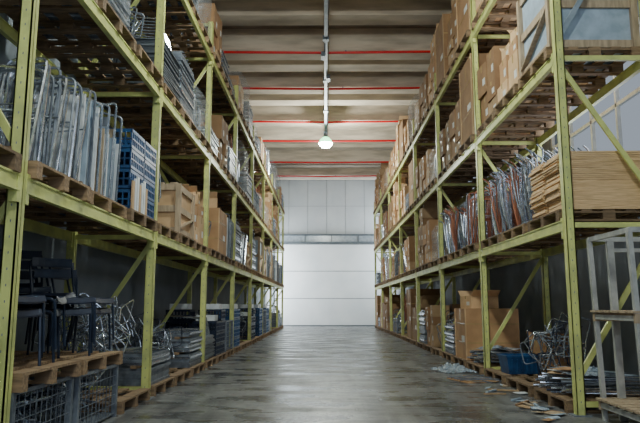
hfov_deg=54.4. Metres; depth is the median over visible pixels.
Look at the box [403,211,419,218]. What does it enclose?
wooden pallet
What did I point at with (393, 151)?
cardboard boxes
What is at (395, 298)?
carton
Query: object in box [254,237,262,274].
crate
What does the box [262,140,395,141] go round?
pipe
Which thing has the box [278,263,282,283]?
panels
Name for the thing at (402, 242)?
bundle
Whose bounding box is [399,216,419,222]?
wooden pallet
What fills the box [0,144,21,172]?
wooden pallet
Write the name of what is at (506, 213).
bundle
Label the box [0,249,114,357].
chairs
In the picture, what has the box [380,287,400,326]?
cardboard boxes
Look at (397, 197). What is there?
cardboard boxes
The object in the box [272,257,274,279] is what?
panels
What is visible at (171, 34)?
load
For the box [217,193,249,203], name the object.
wooden pallet
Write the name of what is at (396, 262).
bundle
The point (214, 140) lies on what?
sheets
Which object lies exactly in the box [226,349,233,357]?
wooden pallet
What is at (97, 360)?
wooden pallet
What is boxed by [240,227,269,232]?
wooden pallet
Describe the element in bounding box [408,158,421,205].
carton
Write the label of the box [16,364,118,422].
wire mesh basket
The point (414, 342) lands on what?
wooden pallet
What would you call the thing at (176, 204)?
crate
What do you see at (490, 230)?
bundle
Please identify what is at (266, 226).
wooden pallet
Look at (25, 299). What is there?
chairs
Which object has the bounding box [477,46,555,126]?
cardboard boxes
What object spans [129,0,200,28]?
wooden pallet
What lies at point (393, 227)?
wooden pallet
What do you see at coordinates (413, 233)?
wooden pallet
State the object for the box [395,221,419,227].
wooden pallet
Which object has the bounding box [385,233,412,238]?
wooden pallet
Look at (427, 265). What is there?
wooden pallet
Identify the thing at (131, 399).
wooden pallet
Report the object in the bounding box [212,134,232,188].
frames
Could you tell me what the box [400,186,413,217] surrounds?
cardboard boxes
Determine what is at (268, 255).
panels
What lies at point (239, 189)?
wooden pallet
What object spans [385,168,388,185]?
load
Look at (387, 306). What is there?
cardboard boxes
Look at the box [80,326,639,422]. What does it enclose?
floor
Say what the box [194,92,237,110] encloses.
wooden pallet
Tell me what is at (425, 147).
wooden pallet
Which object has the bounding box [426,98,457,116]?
wooden pallet
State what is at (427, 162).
cardboard boxes
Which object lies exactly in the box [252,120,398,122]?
pipe
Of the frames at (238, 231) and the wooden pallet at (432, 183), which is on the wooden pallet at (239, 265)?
the frames at (238, 231)
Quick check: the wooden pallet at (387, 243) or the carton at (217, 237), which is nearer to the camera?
the carton at (217, 237)
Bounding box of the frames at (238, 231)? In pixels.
[235,221,240,261]
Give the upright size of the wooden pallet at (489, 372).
0.140 m
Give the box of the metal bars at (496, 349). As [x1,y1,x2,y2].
[467,345,527,362]
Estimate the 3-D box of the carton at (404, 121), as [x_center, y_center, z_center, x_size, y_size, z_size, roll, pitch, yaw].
[3.505,-2.541,22.861,1.067,1.452,1.079,0,-9,0]
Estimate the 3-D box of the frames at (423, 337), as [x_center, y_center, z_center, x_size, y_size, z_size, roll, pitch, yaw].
[3.467,3.319,17.981,1.077,0.930,1.081,0,-9,1]
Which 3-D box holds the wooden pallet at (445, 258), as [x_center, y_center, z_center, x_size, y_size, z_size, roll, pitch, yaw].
[3.426,1.099,14.321,1.190,0.140,1.140,0,-9,0]
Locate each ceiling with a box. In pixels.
[199,0,451,179]
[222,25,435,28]
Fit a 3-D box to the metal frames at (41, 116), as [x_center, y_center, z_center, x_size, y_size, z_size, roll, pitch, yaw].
[-2.785,-0.827,5.567,1.089,1.050,1.246,0,-9,1]
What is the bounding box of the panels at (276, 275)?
[274,260,278,281]
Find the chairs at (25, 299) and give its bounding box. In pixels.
[0,251,66,365]
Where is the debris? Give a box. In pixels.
[463,375,565,420]
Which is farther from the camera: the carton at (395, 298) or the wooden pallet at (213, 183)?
the carton at (395, 298)
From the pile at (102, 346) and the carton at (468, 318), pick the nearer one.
the pile at (102, 346)
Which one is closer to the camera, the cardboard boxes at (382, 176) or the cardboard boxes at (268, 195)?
the cardboard boxes at (268, 195)
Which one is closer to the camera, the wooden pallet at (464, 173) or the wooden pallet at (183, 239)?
the wooden pallet at (183, 239)
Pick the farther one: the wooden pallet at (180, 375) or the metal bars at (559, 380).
the wooden pallet at (180, 375)
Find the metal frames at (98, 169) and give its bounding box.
[3,86,122,206]
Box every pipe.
[224,50,429,53]
[242,87,419,89]
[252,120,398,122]
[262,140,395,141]
[269,161,388,162]
[276,175,376,176]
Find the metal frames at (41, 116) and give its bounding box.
[0,57,91,187]
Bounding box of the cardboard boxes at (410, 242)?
[404,236,415,270]
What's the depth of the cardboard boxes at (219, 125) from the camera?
14.09 m
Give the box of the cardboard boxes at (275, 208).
[273,200,277,238]
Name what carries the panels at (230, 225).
on the wooden pallet at (231, 261)
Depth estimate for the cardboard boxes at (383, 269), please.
29.61 m
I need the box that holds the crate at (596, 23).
[516,0,639,78]
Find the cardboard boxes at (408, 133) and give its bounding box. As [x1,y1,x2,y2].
[403,119,434,155]
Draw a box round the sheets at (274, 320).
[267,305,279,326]
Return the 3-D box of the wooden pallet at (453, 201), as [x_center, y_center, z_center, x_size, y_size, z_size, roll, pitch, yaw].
[3.464,-0.308,18.529,1.190,0.140,1.140,0,-9,0]
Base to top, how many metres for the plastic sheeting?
0.160 m
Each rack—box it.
[0,0,283,422]
[374,0,639,416]
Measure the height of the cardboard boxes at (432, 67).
1.992 m
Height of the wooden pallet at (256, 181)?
0.140 m
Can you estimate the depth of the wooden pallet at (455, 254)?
13.01 m
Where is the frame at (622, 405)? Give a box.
[586,227,639,421]
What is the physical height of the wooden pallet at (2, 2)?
0.140 m
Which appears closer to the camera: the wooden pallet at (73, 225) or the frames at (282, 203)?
the wooden pallet at (73, 225)
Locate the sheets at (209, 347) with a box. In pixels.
[164,315,214,359]
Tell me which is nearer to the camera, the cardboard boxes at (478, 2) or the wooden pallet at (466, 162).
the cardboard boxes at (478, 2)
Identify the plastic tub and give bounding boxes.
[496,353,541,373]
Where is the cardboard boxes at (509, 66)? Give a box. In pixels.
[497,27,586,107]
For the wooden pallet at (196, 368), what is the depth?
11.15 m
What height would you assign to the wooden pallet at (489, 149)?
0.140 m
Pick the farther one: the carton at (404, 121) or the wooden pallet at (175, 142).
the carton at (404, 121)
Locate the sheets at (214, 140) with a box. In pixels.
[160,110,218,159]
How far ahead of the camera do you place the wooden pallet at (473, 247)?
11.73 m
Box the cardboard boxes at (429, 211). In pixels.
[417,196,458,265]
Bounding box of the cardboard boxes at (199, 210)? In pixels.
[182,184,203,244]
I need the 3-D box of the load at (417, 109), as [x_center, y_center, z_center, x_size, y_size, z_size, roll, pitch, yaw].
[3.466,-2.914,18.922,1.150,1.011,1.148,0,-9,0]
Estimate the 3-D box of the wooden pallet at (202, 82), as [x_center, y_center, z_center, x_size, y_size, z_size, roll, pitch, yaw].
[-2.747,-2.977,14.657,1.190,0.140,1.140,0,-9,0]
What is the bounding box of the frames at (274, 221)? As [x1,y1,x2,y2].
[273,217,275,236]
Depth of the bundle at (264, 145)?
24.68 m
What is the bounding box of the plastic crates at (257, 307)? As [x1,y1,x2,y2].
[240,304,262,335]
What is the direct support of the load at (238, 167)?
on the wooden pallet at (228, 199)
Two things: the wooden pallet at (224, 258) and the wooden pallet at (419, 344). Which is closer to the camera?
the wooden pallet at (224, 258)
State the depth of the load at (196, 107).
11.97 m
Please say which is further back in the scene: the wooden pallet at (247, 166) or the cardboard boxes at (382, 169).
the cardboard boxes at (382, 169)
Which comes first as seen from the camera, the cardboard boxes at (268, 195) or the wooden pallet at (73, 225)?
the wooden pallet at (73, 225)
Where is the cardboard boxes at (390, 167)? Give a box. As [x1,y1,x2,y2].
[389,160,407,184]
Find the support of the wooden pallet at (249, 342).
on the floor
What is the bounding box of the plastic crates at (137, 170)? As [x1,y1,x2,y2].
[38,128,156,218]
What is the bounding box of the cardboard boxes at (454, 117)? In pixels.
[449,99,508,161]
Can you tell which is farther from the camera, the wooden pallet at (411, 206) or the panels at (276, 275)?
the panels at (276, 275)
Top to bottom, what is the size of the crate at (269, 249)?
1.321 m
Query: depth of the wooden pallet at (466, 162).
13.31 m
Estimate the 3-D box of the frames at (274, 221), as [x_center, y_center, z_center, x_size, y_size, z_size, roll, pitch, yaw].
[-2.638,0.772,29.260,1.077,0.930,1.081,0,-9,1]
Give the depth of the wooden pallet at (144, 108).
9.45 m
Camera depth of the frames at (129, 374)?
8.38 m
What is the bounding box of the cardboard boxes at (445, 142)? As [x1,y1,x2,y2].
[439,120,488,174]
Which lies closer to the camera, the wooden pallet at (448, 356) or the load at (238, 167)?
the wooden pallet at (448, 356)
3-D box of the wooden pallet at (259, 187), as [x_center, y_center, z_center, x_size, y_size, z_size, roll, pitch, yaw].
[-2.667,-1.113,26.977,1.190,0.140,1.140,0,-9,0]
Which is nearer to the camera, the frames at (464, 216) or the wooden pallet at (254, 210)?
the frames at (464, 216)
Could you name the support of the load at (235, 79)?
on the wooden pallet at (239, 109)
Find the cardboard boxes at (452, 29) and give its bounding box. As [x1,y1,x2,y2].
[447,0,468,74]
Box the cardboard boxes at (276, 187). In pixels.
[273,186,281,202]
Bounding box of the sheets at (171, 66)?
[89,16,181,106]
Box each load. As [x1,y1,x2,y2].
[13,0,130,39]
[136,0,197,19]
[160,92,200,143]
[170,0,198,44]
[199,75,243,118]
[217,145,239,195]
[238,136,260,159]
[238,137,263,167]
[376,272,380,283]
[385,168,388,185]
[387,258,392,278]
[405,193,419,211]
[414,99,429,134]
[434,154,472,181]
[437,225,464,258]
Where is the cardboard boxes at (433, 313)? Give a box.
[425,304,459,346]
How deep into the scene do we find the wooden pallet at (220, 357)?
13.66 m
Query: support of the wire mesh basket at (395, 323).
on the wooden pallet
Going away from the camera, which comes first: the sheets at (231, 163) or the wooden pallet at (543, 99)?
the wooden pallet at (543, 99)
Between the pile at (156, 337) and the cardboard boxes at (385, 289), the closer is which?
the pile at (156, 337)
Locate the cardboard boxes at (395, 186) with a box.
[392,176,406,226]
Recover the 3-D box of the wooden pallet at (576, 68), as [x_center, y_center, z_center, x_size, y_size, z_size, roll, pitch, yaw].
[3.377,-1.871,8.193,1.190,0.140,1.140,0,-9,0]
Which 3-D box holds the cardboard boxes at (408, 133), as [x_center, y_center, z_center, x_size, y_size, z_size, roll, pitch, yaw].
[3.500,-2.557,21.573,1.073,1.098,1.106,0,-9,1]
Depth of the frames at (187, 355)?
10.78 m
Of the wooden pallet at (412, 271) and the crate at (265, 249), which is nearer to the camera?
the wooden pallet at (412, 271)
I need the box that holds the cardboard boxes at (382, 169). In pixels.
[378,163,387,201]
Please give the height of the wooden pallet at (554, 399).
0.140 m
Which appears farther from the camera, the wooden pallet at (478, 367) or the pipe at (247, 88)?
the pipe at (247, 88)
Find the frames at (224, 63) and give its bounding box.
[197,49,229,89]
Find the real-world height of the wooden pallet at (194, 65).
0.140 m
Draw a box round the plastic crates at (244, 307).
[227,304,254,339]
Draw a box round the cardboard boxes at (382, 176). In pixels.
[381,176,382,194]
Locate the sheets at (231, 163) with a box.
[191,140,236,181]
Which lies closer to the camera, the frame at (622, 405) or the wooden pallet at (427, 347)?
the frame at (622, 405)
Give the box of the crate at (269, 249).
[266,246,272,278]
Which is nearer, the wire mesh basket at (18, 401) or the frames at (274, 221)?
the wire mesh basket at (18, 401)
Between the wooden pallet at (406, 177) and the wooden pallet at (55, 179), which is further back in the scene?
the wooden pallet at (406, 177)
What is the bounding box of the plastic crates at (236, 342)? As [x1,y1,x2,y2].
[195,304,239,347]
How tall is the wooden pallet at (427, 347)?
0.140 m
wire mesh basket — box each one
[9,376,73,422]
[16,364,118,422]
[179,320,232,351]
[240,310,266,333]
[393,318,406,333]
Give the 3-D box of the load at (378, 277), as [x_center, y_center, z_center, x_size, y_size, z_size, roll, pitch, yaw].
[3.593,3.627,33.912,1.152,0.719,1.155,0,-9,1]
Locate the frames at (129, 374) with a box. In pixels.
[83,346,170,385]
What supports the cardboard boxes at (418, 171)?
on the wooden pallet at (453, 201)
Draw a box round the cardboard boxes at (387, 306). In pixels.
[384,304,405,329]
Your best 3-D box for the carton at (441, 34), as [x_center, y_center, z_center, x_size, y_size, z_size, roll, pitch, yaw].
[3.424,-3.797,15.062,1.067,1.602,1.079,0,-9,1]
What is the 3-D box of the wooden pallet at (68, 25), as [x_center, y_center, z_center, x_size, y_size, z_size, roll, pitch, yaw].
[-2.807,-2.061,6.934,1.190,0.140,1.140,0,-9,0]
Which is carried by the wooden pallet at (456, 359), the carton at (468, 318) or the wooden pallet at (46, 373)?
the carton at (468, 318)
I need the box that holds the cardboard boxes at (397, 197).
[396,192,412,220]
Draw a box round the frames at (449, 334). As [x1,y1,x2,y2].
[444,323,455,354]
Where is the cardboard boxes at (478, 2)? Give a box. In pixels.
[474,0,516,21]
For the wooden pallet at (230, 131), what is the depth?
18.52 m
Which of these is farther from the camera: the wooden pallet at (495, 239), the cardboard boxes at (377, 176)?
the cardboard boxes at (377, 176)
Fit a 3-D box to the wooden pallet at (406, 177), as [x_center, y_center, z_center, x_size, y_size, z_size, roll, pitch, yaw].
[3.504,-1.354,25.386,1.190,0.140,1.140,0,-9,0]
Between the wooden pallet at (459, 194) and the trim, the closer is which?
the wooden pallet at (459, 194)
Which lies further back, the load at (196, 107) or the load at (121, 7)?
the load at (196, 107)
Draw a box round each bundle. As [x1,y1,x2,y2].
[239,231,246,264]
[242,145,266,169]
[246,149,268,180]
[253,168,275,187]
[385,254,392,279]
[394,250,405,276]
[401,242,405,267]
[439,205,486,255]
[466,187,508,245]
[482,167,548,238]
[502,144,588,228]
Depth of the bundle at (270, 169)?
28.49 m
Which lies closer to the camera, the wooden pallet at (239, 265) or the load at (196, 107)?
the load at (196, 107)
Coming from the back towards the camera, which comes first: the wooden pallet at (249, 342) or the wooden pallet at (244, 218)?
the wooden pallet at (244, 218)
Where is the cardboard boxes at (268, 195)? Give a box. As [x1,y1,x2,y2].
[248,185,271,231]
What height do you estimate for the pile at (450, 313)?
0.943 m
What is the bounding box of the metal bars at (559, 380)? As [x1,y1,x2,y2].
[533,366,639,395]
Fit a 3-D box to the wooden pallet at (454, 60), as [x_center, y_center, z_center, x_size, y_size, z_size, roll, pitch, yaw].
[3.452,-3.126,13.669,1.190,0.140,1.140,0,-9,0]
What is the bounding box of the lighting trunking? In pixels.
[318,0,332,147]
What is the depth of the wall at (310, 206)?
37.97 m
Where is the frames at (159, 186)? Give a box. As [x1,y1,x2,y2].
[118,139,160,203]
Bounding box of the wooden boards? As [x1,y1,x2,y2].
[528,151,639,218]
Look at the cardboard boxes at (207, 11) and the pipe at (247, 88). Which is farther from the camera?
the pipe at (247, 88)
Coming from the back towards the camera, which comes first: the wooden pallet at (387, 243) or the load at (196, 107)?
the wooden pallet at (387, 243)
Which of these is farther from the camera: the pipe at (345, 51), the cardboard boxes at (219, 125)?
the pipe at (345, 51)
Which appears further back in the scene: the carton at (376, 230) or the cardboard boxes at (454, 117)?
the carton at (376, 230)
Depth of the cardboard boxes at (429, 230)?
16.61 m
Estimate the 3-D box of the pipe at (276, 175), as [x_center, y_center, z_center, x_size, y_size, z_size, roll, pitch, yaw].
[0.699,-1.978,34.803,8.311,0.116,0.118,0,-9,0]
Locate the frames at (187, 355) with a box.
[128,328,202,367]
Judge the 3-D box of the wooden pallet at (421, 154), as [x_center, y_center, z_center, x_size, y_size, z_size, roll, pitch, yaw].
[3.504,-1.945,21.480,1.190,0.140,1.140,0,-9,0]
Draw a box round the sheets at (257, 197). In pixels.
[230,184,259,214]
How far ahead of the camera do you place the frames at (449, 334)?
14.03 m
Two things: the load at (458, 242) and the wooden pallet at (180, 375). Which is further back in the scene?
the load at (458, 242)
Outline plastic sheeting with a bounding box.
[431,362,476,372]
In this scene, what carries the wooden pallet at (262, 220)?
on the rack at (19, 187)
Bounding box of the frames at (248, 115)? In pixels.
[227,101,253,140]
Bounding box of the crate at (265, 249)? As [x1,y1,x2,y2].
[264,246,266,275]
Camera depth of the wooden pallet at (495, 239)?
10.37 m
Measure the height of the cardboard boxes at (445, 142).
1.098 m
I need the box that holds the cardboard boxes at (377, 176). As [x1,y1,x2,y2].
[374,173,384,208]
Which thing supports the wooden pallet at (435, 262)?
on the rack at (566, 226)
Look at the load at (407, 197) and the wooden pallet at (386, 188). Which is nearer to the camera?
the load at (407, 197)
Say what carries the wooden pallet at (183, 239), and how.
on the rack at (19, 187)
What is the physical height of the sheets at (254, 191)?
1.104 m
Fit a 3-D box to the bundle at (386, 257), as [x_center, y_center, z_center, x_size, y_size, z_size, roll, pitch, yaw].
[3.547,2.594,28.855,1.094,1.251,1.302,0,-9,1]
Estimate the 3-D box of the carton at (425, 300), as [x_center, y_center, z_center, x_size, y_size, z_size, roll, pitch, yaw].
[3.474,3.311,19.403,1.067,1.375,1.096,0,-9,1]
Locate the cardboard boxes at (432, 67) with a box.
[428,23,454,108]
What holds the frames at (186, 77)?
on the wooden pallet at (128, 122)
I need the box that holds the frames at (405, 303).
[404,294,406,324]
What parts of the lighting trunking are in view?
high-bay lamp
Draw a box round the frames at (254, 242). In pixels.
[245,236,255,269]
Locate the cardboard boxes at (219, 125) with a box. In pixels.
[179,115,227,171]
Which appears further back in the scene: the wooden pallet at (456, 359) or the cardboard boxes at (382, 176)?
the cardboard boxes at (382, 176)
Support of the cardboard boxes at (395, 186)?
on the wooden pallet at (393, 227)
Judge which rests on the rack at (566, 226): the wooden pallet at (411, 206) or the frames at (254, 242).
the wooden pallet at (411, 206)
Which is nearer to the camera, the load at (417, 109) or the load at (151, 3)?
the load at (151, 3)
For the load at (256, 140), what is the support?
on the wooden pallet at (259, 157)
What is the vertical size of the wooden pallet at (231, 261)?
0.140 m
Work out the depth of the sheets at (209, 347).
12.60 m
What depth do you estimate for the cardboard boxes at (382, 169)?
31.71 m
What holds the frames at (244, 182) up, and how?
on the wooden pallet at (251, 205)
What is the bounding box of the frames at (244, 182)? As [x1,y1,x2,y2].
[217,171,252,205]
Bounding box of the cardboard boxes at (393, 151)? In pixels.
[391,146,395,173]
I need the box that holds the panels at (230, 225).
[225,213,233,258]
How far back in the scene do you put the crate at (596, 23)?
7.76 m
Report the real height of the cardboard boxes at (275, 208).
1.992 m
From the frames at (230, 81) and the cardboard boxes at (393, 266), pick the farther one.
the cardboard boxes at (393, 266)
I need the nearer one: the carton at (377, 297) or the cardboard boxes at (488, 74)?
the cardboard boxes at (488, 74)
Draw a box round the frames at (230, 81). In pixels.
[196,77,234,102]
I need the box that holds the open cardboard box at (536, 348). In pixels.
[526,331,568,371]
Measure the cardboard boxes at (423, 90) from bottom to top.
1.148 m
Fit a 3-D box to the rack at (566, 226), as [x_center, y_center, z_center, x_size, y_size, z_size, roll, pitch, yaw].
[3.526,0.858,21.056,1.285,7.000,27.830,0,-9,0]
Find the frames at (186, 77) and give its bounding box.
[118,51,194,125]
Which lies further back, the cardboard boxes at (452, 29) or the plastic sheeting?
the cardboard boxes at (452, 29)
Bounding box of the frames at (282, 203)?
[281,194,283,208]
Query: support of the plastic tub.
on the wooden pallet at (489, 372)
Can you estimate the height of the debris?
0.027 m
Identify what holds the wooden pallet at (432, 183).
on the rack at (566, 226)
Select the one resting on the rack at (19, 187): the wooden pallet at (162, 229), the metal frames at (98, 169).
the wooden pallet at (162, 229)
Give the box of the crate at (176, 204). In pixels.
[126,182,194,238]
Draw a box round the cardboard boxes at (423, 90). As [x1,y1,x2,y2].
[419,74,448,122]
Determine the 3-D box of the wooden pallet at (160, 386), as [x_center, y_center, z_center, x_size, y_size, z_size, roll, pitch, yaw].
[-2.787,2.476,8.816,1.190,0.140,1.140,0,-9,0]
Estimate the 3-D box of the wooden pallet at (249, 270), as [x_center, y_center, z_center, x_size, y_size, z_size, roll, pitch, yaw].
[-2.731,1.799,18.952,1.190,0.140,1.140,0,-9,0]
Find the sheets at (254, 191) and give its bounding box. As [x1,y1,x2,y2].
[228,178,256,211]
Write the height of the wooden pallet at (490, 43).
0.140 m
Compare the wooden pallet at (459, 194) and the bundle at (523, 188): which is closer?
the bundle at (523, 188)
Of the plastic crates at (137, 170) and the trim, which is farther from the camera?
the trim
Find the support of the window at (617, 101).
in the wall at (510, 280)
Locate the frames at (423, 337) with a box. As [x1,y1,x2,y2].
[419,310,427,343]
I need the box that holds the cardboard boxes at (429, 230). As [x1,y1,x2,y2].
[422,220,464,263]
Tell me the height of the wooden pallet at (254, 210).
0.140 m
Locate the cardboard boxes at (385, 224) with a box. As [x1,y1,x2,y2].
[383,211,387,235]
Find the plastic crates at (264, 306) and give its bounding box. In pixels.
[255,305,268,332]
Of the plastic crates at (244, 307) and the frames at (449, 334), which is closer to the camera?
the frames at (449, 334)
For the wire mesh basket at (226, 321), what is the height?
0.705 m
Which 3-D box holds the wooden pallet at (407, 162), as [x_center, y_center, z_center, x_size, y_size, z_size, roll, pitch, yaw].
[3.510,-1.754,22.742,1.190,0.140,1.140,0,-9,0]
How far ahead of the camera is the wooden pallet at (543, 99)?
9.41 m
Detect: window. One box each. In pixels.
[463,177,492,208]
[551,17,639,154]
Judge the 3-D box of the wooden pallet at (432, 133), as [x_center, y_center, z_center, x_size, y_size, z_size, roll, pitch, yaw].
[3.466,-2.345,18.837,1.190,0.140,1.140,0,-9,0]
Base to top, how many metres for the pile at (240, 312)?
0.943 m
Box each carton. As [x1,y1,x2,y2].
[197,191,226,255]
[374,224,378,245]
[375,295,380,325]
[378,213,384,241]
[382,295,404,328]
[383,167,392,195]
[388,196,413,230]
[399,119,408,164]
[406,289,439,338]
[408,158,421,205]
[412,295,439,340]
[435,13,458,93]
[454,290,519,359]
[456,0,516,51]
[459,53,529,146]
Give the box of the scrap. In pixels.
[447,375,499,383]
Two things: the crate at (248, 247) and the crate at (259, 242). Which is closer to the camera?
the crate at (248, 247)
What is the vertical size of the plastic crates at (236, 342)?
1.098 m
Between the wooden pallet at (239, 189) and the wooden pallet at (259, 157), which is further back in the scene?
the wooden pallet at (259, 157)
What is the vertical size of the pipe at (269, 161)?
0.116 m
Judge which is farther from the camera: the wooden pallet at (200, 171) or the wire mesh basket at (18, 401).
the wooden pallet at (200, 171)
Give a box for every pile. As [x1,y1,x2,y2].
[34,293,135,395]
[106,6,144,62]
[123,312,181,361]
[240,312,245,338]
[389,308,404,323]
[436,310,453,344]
[520,312,590,374]
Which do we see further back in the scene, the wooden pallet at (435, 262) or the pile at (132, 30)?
the wooden pallet at (435, 262)
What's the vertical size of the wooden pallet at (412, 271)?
0.140 m
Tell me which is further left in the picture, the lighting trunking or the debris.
the lighting trunking
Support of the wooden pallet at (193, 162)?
on the rack at (19, 187)
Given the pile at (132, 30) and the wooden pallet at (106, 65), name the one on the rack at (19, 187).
the wooden pallet at (106, 65)
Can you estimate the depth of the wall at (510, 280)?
12.10 m
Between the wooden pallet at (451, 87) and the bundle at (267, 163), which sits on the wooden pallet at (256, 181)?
the bundle at (267, 163)
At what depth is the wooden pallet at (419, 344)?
17.85 m
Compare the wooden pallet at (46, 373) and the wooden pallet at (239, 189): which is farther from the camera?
the wooden pallet at (239, 189)
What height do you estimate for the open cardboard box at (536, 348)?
0.622 m
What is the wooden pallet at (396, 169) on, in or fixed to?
on the rack at (566, 226)
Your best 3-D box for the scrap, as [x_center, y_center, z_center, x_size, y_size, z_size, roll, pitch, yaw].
[2.471,2.715,10.103,0.664,0.052,0.712,3,-9,-17]
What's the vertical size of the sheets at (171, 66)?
1.104 m
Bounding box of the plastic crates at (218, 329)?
[165,304,225,355]
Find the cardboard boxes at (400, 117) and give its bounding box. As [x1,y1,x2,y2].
[395,116,408,172]
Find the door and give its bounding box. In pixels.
[272,244,385,325]
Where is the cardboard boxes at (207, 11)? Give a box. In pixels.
[166,3,221,71]
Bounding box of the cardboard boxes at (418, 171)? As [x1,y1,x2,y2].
[415,160,455,201]
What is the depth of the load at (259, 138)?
23.34 m
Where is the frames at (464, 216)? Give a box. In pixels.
[463,188,504,243]
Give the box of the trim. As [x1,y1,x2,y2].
[280,234,373,243]
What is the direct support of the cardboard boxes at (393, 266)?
on the wooden pallet
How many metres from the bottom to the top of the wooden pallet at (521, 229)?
0.140 m
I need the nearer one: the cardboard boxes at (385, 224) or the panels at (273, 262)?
the panels at (273, 262)
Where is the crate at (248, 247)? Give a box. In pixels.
[242,241,250,268]
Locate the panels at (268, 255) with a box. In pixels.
[266,252,269,276]
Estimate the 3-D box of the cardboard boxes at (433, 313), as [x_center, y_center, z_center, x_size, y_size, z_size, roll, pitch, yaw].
[3.453,3.047,16.731,1.073,1.098,1.106,0,-9,1]
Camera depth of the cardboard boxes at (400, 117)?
23.91 m
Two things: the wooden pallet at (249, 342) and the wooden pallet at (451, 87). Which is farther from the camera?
the wooden pallet at (249, 342)
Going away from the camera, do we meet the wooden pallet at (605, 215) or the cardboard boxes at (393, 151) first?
the wooden pallet at (605, 215)
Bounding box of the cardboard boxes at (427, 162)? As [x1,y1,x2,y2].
[421,149,461,193]
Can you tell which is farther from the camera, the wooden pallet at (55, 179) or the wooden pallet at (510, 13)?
the wooden pallet at (510, 13)
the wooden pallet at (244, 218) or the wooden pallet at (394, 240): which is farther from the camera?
the wooden pallet at (394, 240)
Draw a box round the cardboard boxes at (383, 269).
[381,257,385,281]
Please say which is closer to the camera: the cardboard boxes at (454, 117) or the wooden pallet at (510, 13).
the wooden pallet at (510, 13)
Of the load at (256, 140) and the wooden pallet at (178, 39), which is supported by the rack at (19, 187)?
the wooden pallet at (178, 39)
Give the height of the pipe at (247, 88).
0.116 m
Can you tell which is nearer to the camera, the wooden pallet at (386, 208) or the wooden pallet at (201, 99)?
the wooden pallet at (201, 99)
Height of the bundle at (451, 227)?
1.136 m
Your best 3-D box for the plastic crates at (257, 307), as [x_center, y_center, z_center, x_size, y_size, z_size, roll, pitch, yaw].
[-2.677,3.906,22.425,1.100,1.098,1.090,0,-9,0]
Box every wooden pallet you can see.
[0,0,97,4]
[0,0,136,52]
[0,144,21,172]
[0,160,91,201]
[0,190,126,218]
[11,360,81,392]
[14,351,122,374]
[31,208,157,231]
[42,44,163,87]
[44,388,149,414]
[78,223,178,241]
[80,377,174,396]
[89,83,182,116]
[109,233,195,248]
[116,109,197,136]
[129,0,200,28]
[133,242,207,253]
[140,130,211,152]
[142,23,213,54]
[156,248,220,258]
[160,148,220,167]
[169,362,204,376]
[169,369,191,385]
[171,162,229,178]
[172,254,228,262]
[179,357,216,368]
[181,258,234,265]
[183,52,223,77]
[184,174,237,187]
[193,73,231,95]
[193,261,242,268]
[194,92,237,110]
[197,108,245,125]
[197,184,243,196]
[207,265,247,271]
[212,268,251,273]
[213,352,225,362]
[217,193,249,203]
[217,201,253,209]
[219,270,257,275]
[221,208,256,215]
[226,340,251,345]
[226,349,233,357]
[227,122,250,136]
[227,212,260,220]
[228,134,254,146]
[233,345,240,353]
[235,274,263,278]
[237,144,258,156]
[237,154,262,164]
[237,162,265,171]
[237,217,264,224]
[239,223,267,228]
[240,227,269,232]
[240,343,246,349]
[241,169,268,178]
[245,230,273,235]
[253,182,272,189]
[254,176,270,184]
[376,206,387,210]
[378,242,399,246]
[382,236,406,241]
[384,186,392,193]
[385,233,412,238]
[388,229,414,234]
[390,174,408,182]
[391,225,418,231]
[393,167,407,175]
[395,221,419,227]
[395,275,429,279]
[398,158,411,168]
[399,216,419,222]
[400,273,433,277]
[402,149,425,160]
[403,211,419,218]
[404,271,437,276]
[407,139,435,151]
[407,203,448,212]
[410,268,449,274]
[410,339,416,345]
[412,127,444,140]
[414,196,459,206]
[416,266,460,272]
[417,342,439,348]
[418,113,448,129]
[420,187,469,199]
[421,262,469,269]
[424,344,441,352]
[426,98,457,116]
[427,177,476,190]
[430,259,479,266]
[431,347,441,355]
[434,78,459,99]
[438,165,494,180]
[438,254,499,263]
[441,351,475,361]
[445,56,468,81]
[448,152,514,169]
[449,249,518,259]
[453,356,491,367]
[455,29,509,59]
[458,134,533,155]
[461,243,539,254]
[466,361,499,374]
[471,0,517,29]
[476,111,556,137]
[481,234,563,248]
[484,368,541,384]
[493,83,597,116]
[501,223,606,241]
[506,377,588,396]
[518,46,639,89]
[527,209,639,231]
[533,388,639,413]
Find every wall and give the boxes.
[0,13,260,370]
[264,180,400,312]
[405,0,639,378]
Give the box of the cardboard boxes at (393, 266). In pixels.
[391,251,403,277]
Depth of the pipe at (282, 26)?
17.70 m
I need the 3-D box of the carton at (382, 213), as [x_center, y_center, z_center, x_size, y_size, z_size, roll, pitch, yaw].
[3.570,0.886,31.745,1.067,1.452,1.079,0,-9,1]
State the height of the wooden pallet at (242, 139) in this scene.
0.140 m
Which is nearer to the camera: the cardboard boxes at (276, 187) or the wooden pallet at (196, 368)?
the wooden pallet at (196, 368)
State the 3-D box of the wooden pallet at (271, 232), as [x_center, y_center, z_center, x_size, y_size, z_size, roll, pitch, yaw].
[-2.629,0.923,26.669,1.190,0.140,1.140,0,-9,0]
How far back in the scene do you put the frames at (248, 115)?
19.20 m

